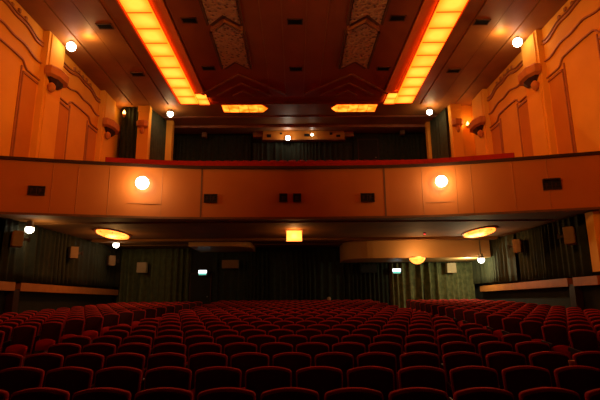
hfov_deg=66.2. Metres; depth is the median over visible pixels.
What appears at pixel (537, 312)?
seat
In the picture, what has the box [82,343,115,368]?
seat
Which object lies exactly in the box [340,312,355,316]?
seat
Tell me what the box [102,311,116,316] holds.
seat
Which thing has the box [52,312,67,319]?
seat
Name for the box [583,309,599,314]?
seat
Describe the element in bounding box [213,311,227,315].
seat
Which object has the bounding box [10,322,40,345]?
seat
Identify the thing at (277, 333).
seat
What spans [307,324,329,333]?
seat
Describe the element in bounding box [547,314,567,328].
seat
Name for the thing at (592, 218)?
trim
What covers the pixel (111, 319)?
seat
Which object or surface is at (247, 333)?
seat
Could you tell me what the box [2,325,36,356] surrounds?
seat
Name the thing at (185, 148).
curtain
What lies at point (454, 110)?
column
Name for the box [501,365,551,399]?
seat
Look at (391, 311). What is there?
seat
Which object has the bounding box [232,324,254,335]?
seat
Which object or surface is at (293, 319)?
seat
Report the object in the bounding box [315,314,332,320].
seat
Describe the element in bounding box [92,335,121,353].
seat
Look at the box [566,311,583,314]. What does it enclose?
seat
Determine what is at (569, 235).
wall speaker
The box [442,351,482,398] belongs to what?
seat
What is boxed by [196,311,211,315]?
seat
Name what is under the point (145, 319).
seat
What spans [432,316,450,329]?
seat
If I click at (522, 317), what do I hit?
seat
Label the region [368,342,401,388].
seat
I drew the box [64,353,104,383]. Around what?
seat
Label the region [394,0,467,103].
trough
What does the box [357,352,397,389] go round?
seat
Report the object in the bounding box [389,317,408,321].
seat
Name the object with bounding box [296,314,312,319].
seat
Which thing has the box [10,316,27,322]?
seat
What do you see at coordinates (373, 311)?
seat
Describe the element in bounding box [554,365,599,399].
seat
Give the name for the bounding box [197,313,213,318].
seat
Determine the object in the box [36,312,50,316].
seat
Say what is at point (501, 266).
curtain
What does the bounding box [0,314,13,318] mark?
seat
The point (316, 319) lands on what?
seat
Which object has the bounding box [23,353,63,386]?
seat
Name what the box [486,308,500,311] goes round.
seat
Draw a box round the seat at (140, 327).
[133,325,155,330]
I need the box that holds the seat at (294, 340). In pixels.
[278,335,306,351]
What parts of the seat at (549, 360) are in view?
backrest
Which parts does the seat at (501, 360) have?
backrest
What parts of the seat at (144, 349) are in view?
backrest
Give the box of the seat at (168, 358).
[140,352,185,390]
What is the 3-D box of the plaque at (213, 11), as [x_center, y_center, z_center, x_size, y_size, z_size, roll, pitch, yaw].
[-2.590,-6.456,14.397,1.280,0.180,3.643,0,-12,-1]
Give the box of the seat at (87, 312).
[85,312,100,316]
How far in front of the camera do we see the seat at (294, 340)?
6.96 m
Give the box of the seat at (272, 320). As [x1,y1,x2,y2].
[263,317,282,323]
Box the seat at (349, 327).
[332,324,354,334]
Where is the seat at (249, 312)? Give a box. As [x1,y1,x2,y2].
[246,311,260,314]
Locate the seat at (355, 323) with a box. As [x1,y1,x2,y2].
[342,320,362,329]
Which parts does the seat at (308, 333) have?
backrest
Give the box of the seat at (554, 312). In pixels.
[548,311,566,320]
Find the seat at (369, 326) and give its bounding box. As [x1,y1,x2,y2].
[357,324,380,334]
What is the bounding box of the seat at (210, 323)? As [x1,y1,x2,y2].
[205,321,225,329]
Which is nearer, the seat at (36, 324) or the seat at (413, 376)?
the seat at (413, 376)
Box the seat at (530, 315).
[527,314,545,321]
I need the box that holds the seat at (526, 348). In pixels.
[515,341,549,365]
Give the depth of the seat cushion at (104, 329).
12.19 m
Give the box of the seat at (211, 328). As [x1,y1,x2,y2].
[207,325,229,336]
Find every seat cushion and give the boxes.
[5,344,27,356]
[35,339,54,350]
[60,334,76,342]
[83,330,97,339]
[101,327,108,335]
[132,321,139,328]
[493,330,502,339]
[551,345,570,358]
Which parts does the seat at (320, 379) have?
backrest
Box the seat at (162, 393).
[134,387,192,399]
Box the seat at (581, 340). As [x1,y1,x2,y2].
[568,329,599,359]
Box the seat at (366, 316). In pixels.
[354,314,371,320]
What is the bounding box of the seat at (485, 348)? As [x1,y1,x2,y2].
[478,341,512,366]
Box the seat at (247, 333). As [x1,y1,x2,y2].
[240,329,265,342]
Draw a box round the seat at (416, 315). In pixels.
[412,314,430,320]
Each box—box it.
[194,92,210,105]
[383,91,397,104]
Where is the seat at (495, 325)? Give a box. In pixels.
[486,314,505,339]
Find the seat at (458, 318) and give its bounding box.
[453,308,467,328]
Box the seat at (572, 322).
[567,320,589,336]
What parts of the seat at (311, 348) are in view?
backrest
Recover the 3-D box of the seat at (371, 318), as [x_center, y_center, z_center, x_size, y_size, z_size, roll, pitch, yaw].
[1.760,3.057,10.254,0.474,0.870,0.384,0,-12,-1]
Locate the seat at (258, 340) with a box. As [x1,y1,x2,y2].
[247,335,275,352]
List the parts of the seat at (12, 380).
backrest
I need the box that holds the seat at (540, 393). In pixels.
[519,387,579,399]
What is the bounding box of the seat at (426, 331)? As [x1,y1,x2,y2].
[408,328,434,338]
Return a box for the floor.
[22,327,570,366]
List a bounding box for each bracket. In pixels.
[45,65,68,91]
[102,117,119,139]
[136,120,148,133]
[451,118,463,131]
[468,116,485,137]
[517,63,540,90]
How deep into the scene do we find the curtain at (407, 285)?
22.83 m
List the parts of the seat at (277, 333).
backrest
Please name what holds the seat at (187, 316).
on the floor
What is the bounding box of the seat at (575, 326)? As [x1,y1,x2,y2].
[568,324,592,346]
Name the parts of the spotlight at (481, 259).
bulb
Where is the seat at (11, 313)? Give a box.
[4,312,17,316]
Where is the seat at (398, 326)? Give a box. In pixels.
[383,324,406,335]
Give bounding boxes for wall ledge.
[0,281,118,312]
[480,275,599,312]
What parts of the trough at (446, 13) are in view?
frame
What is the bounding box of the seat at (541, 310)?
[532,309,547,314]
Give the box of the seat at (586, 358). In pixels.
[572,351,599,368]
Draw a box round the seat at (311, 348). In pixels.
[296,342,328,366]
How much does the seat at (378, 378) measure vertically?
0.870 m
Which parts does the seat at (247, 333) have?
backrest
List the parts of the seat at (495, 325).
backrest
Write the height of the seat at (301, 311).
0.870 m
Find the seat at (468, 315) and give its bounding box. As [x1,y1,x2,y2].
[462,310,478,323]
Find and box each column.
[135,105,151,158]
[165,120,174,159]
[425,122,431,158]
[448,104,464,156]
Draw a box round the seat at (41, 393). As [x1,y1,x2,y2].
[10,387,69,399]
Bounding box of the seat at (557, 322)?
[543,320,569,345]
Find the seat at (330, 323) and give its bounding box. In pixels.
[319,320,339,328]
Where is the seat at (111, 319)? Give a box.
[101,313,119,335]
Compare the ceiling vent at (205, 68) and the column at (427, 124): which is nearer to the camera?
the ceiling vent at (205, 68)
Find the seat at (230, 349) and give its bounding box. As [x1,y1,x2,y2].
[224,342,256,366]
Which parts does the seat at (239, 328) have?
backrest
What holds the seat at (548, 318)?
on the floor
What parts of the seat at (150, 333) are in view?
backrest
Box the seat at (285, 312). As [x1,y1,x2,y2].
[279,310,293,314]
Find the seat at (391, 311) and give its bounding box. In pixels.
[380,310,394,316]
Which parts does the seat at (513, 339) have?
backrest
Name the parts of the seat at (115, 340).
backrest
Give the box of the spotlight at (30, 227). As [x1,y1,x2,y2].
[25,220,34,233]
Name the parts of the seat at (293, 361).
backrest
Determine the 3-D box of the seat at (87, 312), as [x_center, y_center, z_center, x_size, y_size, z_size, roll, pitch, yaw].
[-6.029,3.643,13.152,0.474,0.870,0.384,0,-12,-1]
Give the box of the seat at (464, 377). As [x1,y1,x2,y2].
[448,366,498,399]
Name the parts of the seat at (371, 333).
backrest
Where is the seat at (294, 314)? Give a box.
[286,312,301,316]
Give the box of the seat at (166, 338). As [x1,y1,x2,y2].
[150,335,182,354]
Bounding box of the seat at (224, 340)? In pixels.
[216,335,244,353]
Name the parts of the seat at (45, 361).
backrest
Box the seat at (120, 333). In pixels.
[103,330,128,344]
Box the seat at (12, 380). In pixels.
[0,367,44,399]
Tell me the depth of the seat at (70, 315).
12.48 m
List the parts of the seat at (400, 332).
backrest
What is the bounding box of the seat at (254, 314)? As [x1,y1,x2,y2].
[250,312,266,317]
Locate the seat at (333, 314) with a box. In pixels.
[322,312,337,316]
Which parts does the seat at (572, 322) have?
backrest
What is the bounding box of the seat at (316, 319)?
[305,317,323,323]
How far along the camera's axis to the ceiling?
18.73 m
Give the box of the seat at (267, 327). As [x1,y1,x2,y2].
[257,324,279,334]
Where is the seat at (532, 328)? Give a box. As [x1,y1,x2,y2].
[520,320,543,341]
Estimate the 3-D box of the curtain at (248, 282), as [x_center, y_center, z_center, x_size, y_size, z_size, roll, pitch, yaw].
[-2.979,4.046,22.771,2.759,3.330,0.203,0,-12,-1]
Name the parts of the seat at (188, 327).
backrest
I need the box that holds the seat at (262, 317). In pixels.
[257,315,274,320]
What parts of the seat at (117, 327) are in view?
backrest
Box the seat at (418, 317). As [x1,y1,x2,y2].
[410,316,429,320]
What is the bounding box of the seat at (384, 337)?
[373,334,402,353]
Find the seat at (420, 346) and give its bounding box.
[405,341,439,363]
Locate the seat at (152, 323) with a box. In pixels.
[138,321,158,335]
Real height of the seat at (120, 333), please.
0.870 m
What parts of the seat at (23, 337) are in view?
armrest, backrest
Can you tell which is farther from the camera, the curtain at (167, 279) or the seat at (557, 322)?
the curtain at (167, 279)
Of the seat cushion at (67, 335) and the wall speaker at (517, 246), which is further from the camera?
the wall speaker at (517, 246)
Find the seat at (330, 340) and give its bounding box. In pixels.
[310,334,338,351]
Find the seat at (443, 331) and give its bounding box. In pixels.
[437,328,462,336]
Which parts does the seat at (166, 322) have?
backrest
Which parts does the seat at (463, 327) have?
backrest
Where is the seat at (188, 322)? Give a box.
[183,321,203,326]
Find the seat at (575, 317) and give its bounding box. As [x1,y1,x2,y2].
[567,316,587,321]
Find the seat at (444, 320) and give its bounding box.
[434,319,454,324]
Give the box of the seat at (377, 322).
[365,320,385,329]
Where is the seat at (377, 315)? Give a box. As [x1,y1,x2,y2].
[373,314,390,320]
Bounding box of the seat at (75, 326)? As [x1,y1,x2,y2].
[60,318,84,342]
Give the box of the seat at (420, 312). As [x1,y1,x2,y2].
[412,311,428,315]
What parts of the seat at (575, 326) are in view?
backrest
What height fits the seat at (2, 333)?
0.870 m
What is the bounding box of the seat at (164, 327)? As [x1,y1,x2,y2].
[157,325,180,333]
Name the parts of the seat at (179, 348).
backrest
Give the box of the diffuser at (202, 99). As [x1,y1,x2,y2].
[195,94,209,104]
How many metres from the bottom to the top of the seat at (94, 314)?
0.870 m
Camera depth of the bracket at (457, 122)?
22.91 m
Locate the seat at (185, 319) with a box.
[181,318,199,330]
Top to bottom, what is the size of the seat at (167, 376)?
0.870 m
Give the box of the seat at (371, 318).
[368,317,387,324]
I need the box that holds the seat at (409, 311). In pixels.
[397,310,411,317]
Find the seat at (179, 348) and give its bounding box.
[143,342,185,377]
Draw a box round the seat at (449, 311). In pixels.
[444,307,457,320]
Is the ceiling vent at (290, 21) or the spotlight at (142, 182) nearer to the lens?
the spotlight at (142, 182)
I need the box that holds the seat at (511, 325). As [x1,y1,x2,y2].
[501,317,521,334]
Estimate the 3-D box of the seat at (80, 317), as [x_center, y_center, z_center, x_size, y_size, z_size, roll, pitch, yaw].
[-5.678,3.326,11.402,0.474,0.870,0.384,0,-12,-1]
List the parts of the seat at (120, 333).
backrest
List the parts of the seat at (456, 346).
backrest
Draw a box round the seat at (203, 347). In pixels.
[185,342,221,368]
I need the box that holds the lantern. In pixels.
[285,230,302,241]
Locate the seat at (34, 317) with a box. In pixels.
[29,316,46,322]
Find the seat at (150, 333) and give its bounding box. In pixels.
[130,330,155,353]
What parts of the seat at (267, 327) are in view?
backrest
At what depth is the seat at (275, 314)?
12.31 m
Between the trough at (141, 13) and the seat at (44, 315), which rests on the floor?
the seat at (44, 315)
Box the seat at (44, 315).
[32,314,48,319]
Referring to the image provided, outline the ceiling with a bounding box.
[16,0,567,133]
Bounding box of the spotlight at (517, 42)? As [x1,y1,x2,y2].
[513,36,522,46]
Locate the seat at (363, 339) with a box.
[341,334,370,352]
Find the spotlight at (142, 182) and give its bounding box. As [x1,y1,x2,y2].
[135,176,148,188]
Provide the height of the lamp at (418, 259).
0.340 m
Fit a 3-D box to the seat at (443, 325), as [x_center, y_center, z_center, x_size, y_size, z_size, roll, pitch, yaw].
[2.732,2.724,8.449,0.474,0.870,0.384,0,-12,-1]
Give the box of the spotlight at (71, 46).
[66,40,75,50]
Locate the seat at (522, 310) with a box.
[515,309,530,314]
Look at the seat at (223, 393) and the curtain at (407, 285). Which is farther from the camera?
the curtain at (407, 285)
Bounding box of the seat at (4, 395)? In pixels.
[0,389,8,399]
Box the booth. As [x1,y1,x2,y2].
[253,131,353,141]
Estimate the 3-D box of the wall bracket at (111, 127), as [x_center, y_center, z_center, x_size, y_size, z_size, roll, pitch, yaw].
[-8.834,-3.183,21.663,0.410,0.940,1.450,0,-12,-1]
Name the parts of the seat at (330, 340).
backrest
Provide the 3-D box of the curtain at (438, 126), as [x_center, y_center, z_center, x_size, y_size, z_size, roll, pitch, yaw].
[7.389,-3.016,24.414,0.149,3.150,2.027,1,-12,-9]
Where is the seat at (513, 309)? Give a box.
[502,308,516,311]
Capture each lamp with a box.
[93,228,130,239]
[409,256,425,263]
[461,226,497,237]
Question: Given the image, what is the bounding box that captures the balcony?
[0,151,599,262]
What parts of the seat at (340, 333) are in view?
backrest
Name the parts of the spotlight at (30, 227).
bulb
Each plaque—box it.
[198,0,243,25]
[209,17,251,69]
[338,17,379,68]
[346,0,390,25]
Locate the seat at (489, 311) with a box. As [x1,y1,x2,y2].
[480,310,495,314]
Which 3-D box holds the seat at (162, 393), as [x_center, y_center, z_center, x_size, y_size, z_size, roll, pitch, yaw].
[-1.044,1.824,3.262,0.474,0.870,0.384,0,-12,-1]
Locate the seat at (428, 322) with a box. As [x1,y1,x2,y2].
[411,320,432,329]
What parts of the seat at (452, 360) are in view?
armrest, backrest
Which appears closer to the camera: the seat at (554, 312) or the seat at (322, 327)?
the seat at (322, 327)
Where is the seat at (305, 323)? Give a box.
[296,320,316,328]
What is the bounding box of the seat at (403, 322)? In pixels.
[388,320,408,335]
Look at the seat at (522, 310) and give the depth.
12.66 m
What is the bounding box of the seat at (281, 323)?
[273,320,293,328]
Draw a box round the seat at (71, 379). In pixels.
[44,366,92,399]
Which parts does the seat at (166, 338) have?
backrest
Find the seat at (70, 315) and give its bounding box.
[64,314,84,326]
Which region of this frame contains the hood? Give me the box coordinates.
[542,177,560,180]
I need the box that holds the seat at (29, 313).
[19,312,34,315]
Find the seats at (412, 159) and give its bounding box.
[236,159,412,161]
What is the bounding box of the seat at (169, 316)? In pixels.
[162,315,179,319]
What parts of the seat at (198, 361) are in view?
backrest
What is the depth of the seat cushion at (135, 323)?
13.95 m
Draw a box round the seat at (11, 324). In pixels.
[0,322,17,336]
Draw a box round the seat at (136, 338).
[123,335,151,345]
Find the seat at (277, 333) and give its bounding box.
[268,329,293,341]
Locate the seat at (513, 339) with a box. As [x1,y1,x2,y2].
[501,334,531,351]
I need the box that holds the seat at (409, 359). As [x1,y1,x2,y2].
[398,352,439,388]
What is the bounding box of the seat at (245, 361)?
[230,352,268,388]
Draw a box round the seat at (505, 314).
[492,312,509,316]
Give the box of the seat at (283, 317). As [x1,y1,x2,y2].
[277,315,293,319]
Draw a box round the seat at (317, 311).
[313,310,327,314]
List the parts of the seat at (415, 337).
backrest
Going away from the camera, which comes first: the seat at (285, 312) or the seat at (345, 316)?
the seat at (345, 316)
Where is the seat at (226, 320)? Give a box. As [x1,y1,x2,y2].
[222,318,240,325]
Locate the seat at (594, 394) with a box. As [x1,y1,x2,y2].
[585,388,599,399]
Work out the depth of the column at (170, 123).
24.99 m
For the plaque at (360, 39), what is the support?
attached to the ceiling
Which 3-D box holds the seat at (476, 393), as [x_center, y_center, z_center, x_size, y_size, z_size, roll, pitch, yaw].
[1.346,1.789,3.181,0.474,0.870,0.384,0,-12,-1]
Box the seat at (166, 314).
[159,313,178,325]
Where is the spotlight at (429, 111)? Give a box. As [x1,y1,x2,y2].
[427,107,432,114]
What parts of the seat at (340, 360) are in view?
backrest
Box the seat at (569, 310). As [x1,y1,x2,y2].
[566,309,582,311]
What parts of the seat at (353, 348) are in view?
backrest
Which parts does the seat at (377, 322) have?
backrest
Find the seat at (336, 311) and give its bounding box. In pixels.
[330,310,343,314]
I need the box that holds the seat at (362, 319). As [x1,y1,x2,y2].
[347,317,365,323]
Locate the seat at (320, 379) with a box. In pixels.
[296,366,342,399]
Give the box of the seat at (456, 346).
[440,341,475,369]
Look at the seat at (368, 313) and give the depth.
12.22 m
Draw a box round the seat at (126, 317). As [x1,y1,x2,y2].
[118,311,133,326]
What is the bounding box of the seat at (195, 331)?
[184,329,210,344]
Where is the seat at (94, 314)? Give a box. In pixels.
[84,313,101,326]
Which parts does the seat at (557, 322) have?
backrest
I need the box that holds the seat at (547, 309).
[534,307,548,312]
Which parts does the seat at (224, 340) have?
backrest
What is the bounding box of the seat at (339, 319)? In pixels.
[326,317,344,323]
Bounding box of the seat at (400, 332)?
[380,328,405,353]
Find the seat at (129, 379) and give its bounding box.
[94,366,141,399]
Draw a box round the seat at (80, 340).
[62,336,90,352]
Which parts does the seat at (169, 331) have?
backrest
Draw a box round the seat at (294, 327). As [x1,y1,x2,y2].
[282,324,304,334]
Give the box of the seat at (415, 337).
[404,334,434,353]
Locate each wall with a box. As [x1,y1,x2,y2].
[0,0,121,314]
[113,247,476,304]
[174,133,425,160]
[448,0,599,314]
[461,106,475,155]
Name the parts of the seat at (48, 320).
backrest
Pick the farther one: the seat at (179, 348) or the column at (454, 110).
the column at (454, 110)
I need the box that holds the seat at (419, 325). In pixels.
[408,323,431,329]
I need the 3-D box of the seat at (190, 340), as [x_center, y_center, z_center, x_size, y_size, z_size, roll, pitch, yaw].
[-1.555,2.468,6.823,0.474,0.870,0.384,0,-12,-1]
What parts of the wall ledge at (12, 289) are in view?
post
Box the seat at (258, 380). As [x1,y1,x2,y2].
[245,366,291,399]
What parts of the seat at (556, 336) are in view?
armrest, backrest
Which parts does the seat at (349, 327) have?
backrest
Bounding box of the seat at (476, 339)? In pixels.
[469,334,498,353]
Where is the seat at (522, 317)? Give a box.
[507,314,525,320]
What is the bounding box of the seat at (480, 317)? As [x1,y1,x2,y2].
[474,312,490,328]
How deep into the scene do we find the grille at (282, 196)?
14.66 m
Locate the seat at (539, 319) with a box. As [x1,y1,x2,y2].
[523,317,543,325]
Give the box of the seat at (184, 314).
[180,313,195,321]
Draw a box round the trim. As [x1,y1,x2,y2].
[585,211,599,271]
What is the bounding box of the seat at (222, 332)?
[212,329,237,342]
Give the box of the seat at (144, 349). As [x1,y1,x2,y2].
[117,343,150,377]
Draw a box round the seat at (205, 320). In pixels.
[201,318,220,325]
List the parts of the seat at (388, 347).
backrest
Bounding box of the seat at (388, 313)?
[376,312,391,317]
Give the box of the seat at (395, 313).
[394,312,410,315]
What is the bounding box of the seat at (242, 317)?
[238,315,255,320]
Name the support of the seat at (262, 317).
on the floor
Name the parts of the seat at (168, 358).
backrest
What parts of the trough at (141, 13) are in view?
frame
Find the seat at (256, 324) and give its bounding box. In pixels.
[250,321,270,328]
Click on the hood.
(546, 179)
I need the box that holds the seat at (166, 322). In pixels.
[156,321,180,336]
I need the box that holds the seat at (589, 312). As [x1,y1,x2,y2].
[585,311,599,317]
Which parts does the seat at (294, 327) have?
backrest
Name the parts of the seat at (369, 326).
backrest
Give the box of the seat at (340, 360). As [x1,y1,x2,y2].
[315,352,353,387]
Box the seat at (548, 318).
[545,317,567,330]
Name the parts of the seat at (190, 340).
backrest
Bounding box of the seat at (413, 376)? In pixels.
[398,366,446,392]
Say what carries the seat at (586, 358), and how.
on the floor
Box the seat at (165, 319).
[160,318,179,323]
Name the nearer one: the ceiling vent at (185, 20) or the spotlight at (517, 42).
the ceiling vent at (185, 20)
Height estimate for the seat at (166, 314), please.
0.870 m
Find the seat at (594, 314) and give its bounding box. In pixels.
[587,313,599,321]
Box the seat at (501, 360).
[485,351,526,389]
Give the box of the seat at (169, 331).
[151,329,182,353]
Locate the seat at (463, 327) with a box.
[459,323,482,335]
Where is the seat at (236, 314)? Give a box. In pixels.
[233,313,248,317]
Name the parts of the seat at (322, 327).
backrest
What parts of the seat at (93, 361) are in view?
backrest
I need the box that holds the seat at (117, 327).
[108,325,131,336]
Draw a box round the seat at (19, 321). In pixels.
[4,319,23,325]
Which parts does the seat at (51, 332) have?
backrest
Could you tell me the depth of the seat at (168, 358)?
5.23 m
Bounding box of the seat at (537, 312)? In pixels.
[529,311,546,317]
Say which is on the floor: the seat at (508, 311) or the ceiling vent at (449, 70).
the seat at (508, 311)
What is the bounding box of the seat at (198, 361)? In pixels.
[188,352,227,397]
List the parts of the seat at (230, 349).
backrest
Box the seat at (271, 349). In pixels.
[260,342,292,365]
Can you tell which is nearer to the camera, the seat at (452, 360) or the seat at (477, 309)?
the seat at (452, 360)
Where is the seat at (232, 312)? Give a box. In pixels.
[230,311,244,314]
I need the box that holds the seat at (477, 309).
[470,308,483,311]
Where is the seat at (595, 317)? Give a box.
[589,316,599,325]
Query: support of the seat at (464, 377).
on the floor
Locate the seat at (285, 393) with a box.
[261,387,318,399]
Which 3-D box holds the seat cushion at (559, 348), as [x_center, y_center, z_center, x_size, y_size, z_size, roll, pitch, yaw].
[4.582,2.647,8.004,0.390,0.230,0.136,0,-12,-1]
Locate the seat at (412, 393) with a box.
[388,387,447,399]
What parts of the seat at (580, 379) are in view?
backrest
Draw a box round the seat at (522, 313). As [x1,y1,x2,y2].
[511,312,528,317]
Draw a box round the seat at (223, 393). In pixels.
[197,387,255,399]
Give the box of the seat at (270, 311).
[263,310,276,314]
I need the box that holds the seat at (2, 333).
[0,331,4,351]
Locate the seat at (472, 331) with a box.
[465,328,491,342]
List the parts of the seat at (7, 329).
backrest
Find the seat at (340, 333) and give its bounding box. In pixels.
[324,329,349,342]
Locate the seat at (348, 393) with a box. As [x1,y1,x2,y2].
[324,387,383,399]
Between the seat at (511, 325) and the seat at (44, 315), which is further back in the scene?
the seat at (44, 315)
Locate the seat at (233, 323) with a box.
[228,321,248,328]
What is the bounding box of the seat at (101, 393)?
[72,387,130,399]
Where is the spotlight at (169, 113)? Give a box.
[167,109,172,116]
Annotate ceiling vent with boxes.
[95,23,113,29]
[130,72,144,76]
[180,17,197,23]
[201,66,215,70]
[287,18,302,24]
[289,67,301,70]
[376,66,389,70]
[389,15,406,21]
[446,69,460,72]
[472,19,490,24]
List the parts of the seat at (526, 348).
backrest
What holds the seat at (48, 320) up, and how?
on the floor
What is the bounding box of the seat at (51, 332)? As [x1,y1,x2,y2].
[31,322,62,354]
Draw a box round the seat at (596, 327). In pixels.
[594,324,599,346]
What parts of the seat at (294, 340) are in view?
backrest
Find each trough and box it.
[119,0,198,104]
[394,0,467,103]
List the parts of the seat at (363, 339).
backrest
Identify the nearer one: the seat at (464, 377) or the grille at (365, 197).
the seat at (464, 377)
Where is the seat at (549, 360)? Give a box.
[529,351,569,387]
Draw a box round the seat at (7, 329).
[0,326,11,352]
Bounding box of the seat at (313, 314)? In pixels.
[304,312,319,316]
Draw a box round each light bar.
[221,104,267,111]
[331,103,377,111]
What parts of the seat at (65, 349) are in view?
backrest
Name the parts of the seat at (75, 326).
backrest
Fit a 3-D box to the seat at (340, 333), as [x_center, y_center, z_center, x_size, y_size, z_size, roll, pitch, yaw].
[0.615,2.596,7.635,0.474,0.870,0.384,0,-12,-1]
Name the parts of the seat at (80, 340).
backrest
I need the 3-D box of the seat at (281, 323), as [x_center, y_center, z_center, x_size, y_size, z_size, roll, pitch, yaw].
[-0.357,2.929,9.440,0.474,0.870,0.384,0,-12,-1]
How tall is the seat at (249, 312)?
0.870 m
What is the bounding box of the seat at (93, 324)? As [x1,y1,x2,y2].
[83,316,103,339]
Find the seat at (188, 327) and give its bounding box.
[182,325,205,343]
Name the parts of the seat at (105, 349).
backrest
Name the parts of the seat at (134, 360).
backrest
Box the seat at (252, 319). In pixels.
[243,317,261,324]
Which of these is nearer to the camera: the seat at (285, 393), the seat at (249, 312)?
the seat at (285, 393)
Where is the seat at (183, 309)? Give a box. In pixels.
[179,309,192,316]
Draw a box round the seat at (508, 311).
[497,310,513,341]
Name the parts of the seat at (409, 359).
backrest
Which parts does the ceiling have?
chevron trim, panel, panel, chevron trim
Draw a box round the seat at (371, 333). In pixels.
[352,328,377,343]
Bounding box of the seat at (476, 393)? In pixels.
[453,387,513,399]
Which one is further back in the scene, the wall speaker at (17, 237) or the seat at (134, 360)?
the wall speaker at (17, 237)
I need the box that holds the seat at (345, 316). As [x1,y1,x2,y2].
[335,314,351,320]
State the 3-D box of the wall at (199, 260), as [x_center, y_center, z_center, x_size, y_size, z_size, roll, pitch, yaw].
[-0.207,4.316,23.003,18.700,4.350,0.200,0,-12,-1]
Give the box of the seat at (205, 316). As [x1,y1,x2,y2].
[200,315,217,321]
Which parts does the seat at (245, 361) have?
backrest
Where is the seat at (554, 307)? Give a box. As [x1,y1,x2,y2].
[550,307,566,316]
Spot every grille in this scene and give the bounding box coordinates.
[27,185,45,195]
[204,194,217,202]
[279,193,286,201]
[293,193,300,201]
[360,193,374,201]
[542,177,561,189]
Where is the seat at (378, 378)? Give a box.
[347,366,394,399]
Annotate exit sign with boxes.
[198,270,206,274]
[392,268,400,273]
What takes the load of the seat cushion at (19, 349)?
on the seat at (23, 337)
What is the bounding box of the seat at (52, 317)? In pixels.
[42,316,65,352]
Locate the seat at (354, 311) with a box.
[346,310,360,314]
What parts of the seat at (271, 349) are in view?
backrest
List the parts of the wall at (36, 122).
wave moulding, panel trim, recessed panel, recessed panel, panel trim, wave moulding, recessed panel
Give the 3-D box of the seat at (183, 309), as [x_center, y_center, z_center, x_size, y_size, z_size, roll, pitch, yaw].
[-3.532,3.771,13.977,0.474,0.870,0.384,0,-12,-1]
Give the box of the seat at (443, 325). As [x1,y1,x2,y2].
[434,323,457,344]
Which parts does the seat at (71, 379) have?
backrest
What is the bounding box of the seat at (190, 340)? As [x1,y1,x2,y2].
[185,335,213,363]
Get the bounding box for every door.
[189,273,211,304]
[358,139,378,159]
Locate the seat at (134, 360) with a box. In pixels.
[91,353,144,387]
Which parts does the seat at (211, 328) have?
backrest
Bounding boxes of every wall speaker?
[10,230,29,247]
[68,246,82,258]
[106,255,118,265]
[136,262,147,272]
[222,260,238,268]
[359,264,376,272]
[399,130,404,135]
[445,263,456,272]
[508,239,523,252]
[557,226,577,244]
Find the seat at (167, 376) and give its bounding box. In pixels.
[144,366,191,390]
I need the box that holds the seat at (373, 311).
[363,310,377,314]
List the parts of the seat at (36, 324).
backrest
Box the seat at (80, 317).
[63,316,84,330]
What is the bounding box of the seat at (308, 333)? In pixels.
[296,329,321,341]
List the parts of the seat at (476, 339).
backrest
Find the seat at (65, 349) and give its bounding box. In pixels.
[47,343,80,366]
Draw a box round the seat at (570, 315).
[567,314,585,325]
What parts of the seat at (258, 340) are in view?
backrest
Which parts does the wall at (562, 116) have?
recessed panel, wave moulding, panel trim, recessed panel, recessed panel, wave moulding, panel trim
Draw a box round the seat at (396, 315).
[393,314,410,324]
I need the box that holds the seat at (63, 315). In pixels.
[50,314,66,322]
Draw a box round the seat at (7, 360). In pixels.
[0,353,23,370]
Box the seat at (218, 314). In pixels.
[215,313,230,318]
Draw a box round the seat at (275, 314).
[268,312,284,316]
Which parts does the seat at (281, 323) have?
backrest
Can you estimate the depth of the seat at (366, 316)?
11.34 m
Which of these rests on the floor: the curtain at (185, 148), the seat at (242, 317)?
the seat at (242, 317)
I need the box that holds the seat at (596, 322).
[591,320,599,330]
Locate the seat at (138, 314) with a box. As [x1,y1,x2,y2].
[132,310,145,328]
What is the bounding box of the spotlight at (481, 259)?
[478,240,484,262]
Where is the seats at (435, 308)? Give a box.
[41,299,550,330]
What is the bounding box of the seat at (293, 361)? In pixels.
[273,352,310,386]
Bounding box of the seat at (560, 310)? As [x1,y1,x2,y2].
[549,309,566,318]
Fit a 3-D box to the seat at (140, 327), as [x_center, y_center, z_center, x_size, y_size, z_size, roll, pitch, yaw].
[-3.005,2.808,8.644,0.474,0.870,0.384,0,-12,-1]
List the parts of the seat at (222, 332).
backrest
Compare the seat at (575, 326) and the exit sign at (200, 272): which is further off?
the exit sign at (200, 272)
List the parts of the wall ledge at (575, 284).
post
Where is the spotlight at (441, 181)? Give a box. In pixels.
[436,176,446,186]
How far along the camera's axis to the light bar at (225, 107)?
23.50 m
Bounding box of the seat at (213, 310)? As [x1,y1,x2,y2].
[210,309,223,313]
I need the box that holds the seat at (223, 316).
[219,315,236,320]
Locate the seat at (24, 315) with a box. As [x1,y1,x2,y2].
[15,314,31,318]
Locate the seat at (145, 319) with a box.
[140,318,158,322]
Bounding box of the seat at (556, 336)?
[541,324,570,358]
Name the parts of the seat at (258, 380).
backrest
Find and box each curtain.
[0,218,120,286]
[116,248,191,302]
[119,107,138,158]
[148,109,166,159]
[173,135,250,160]
[212,248,267,301]
[252,142,352,161]
[268,247,344,300]
[345,263,388,304]
[378,134,426,159]
[388,262,475,307]
[430,108,449,158]
[472,234,517,283]
[516,214,592,280]
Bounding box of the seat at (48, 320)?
[38,319,64,352]
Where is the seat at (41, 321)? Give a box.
[25,319,43,331]
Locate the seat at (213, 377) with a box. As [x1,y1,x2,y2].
[193,366,241,399]
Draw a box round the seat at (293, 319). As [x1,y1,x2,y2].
[284,317,302,323]
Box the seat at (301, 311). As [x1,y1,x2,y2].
[296,310,310,314]
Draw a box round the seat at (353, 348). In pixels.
[332,342,364,367]
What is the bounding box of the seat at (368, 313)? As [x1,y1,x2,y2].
[358,312,373,316]
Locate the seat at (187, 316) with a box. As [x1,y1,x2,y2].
[181,315,198,318]
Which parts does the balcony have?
rail, panel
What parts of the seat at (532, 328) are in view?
backrest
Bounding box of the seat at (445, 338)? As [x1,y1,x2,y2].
[437,334,466,363]

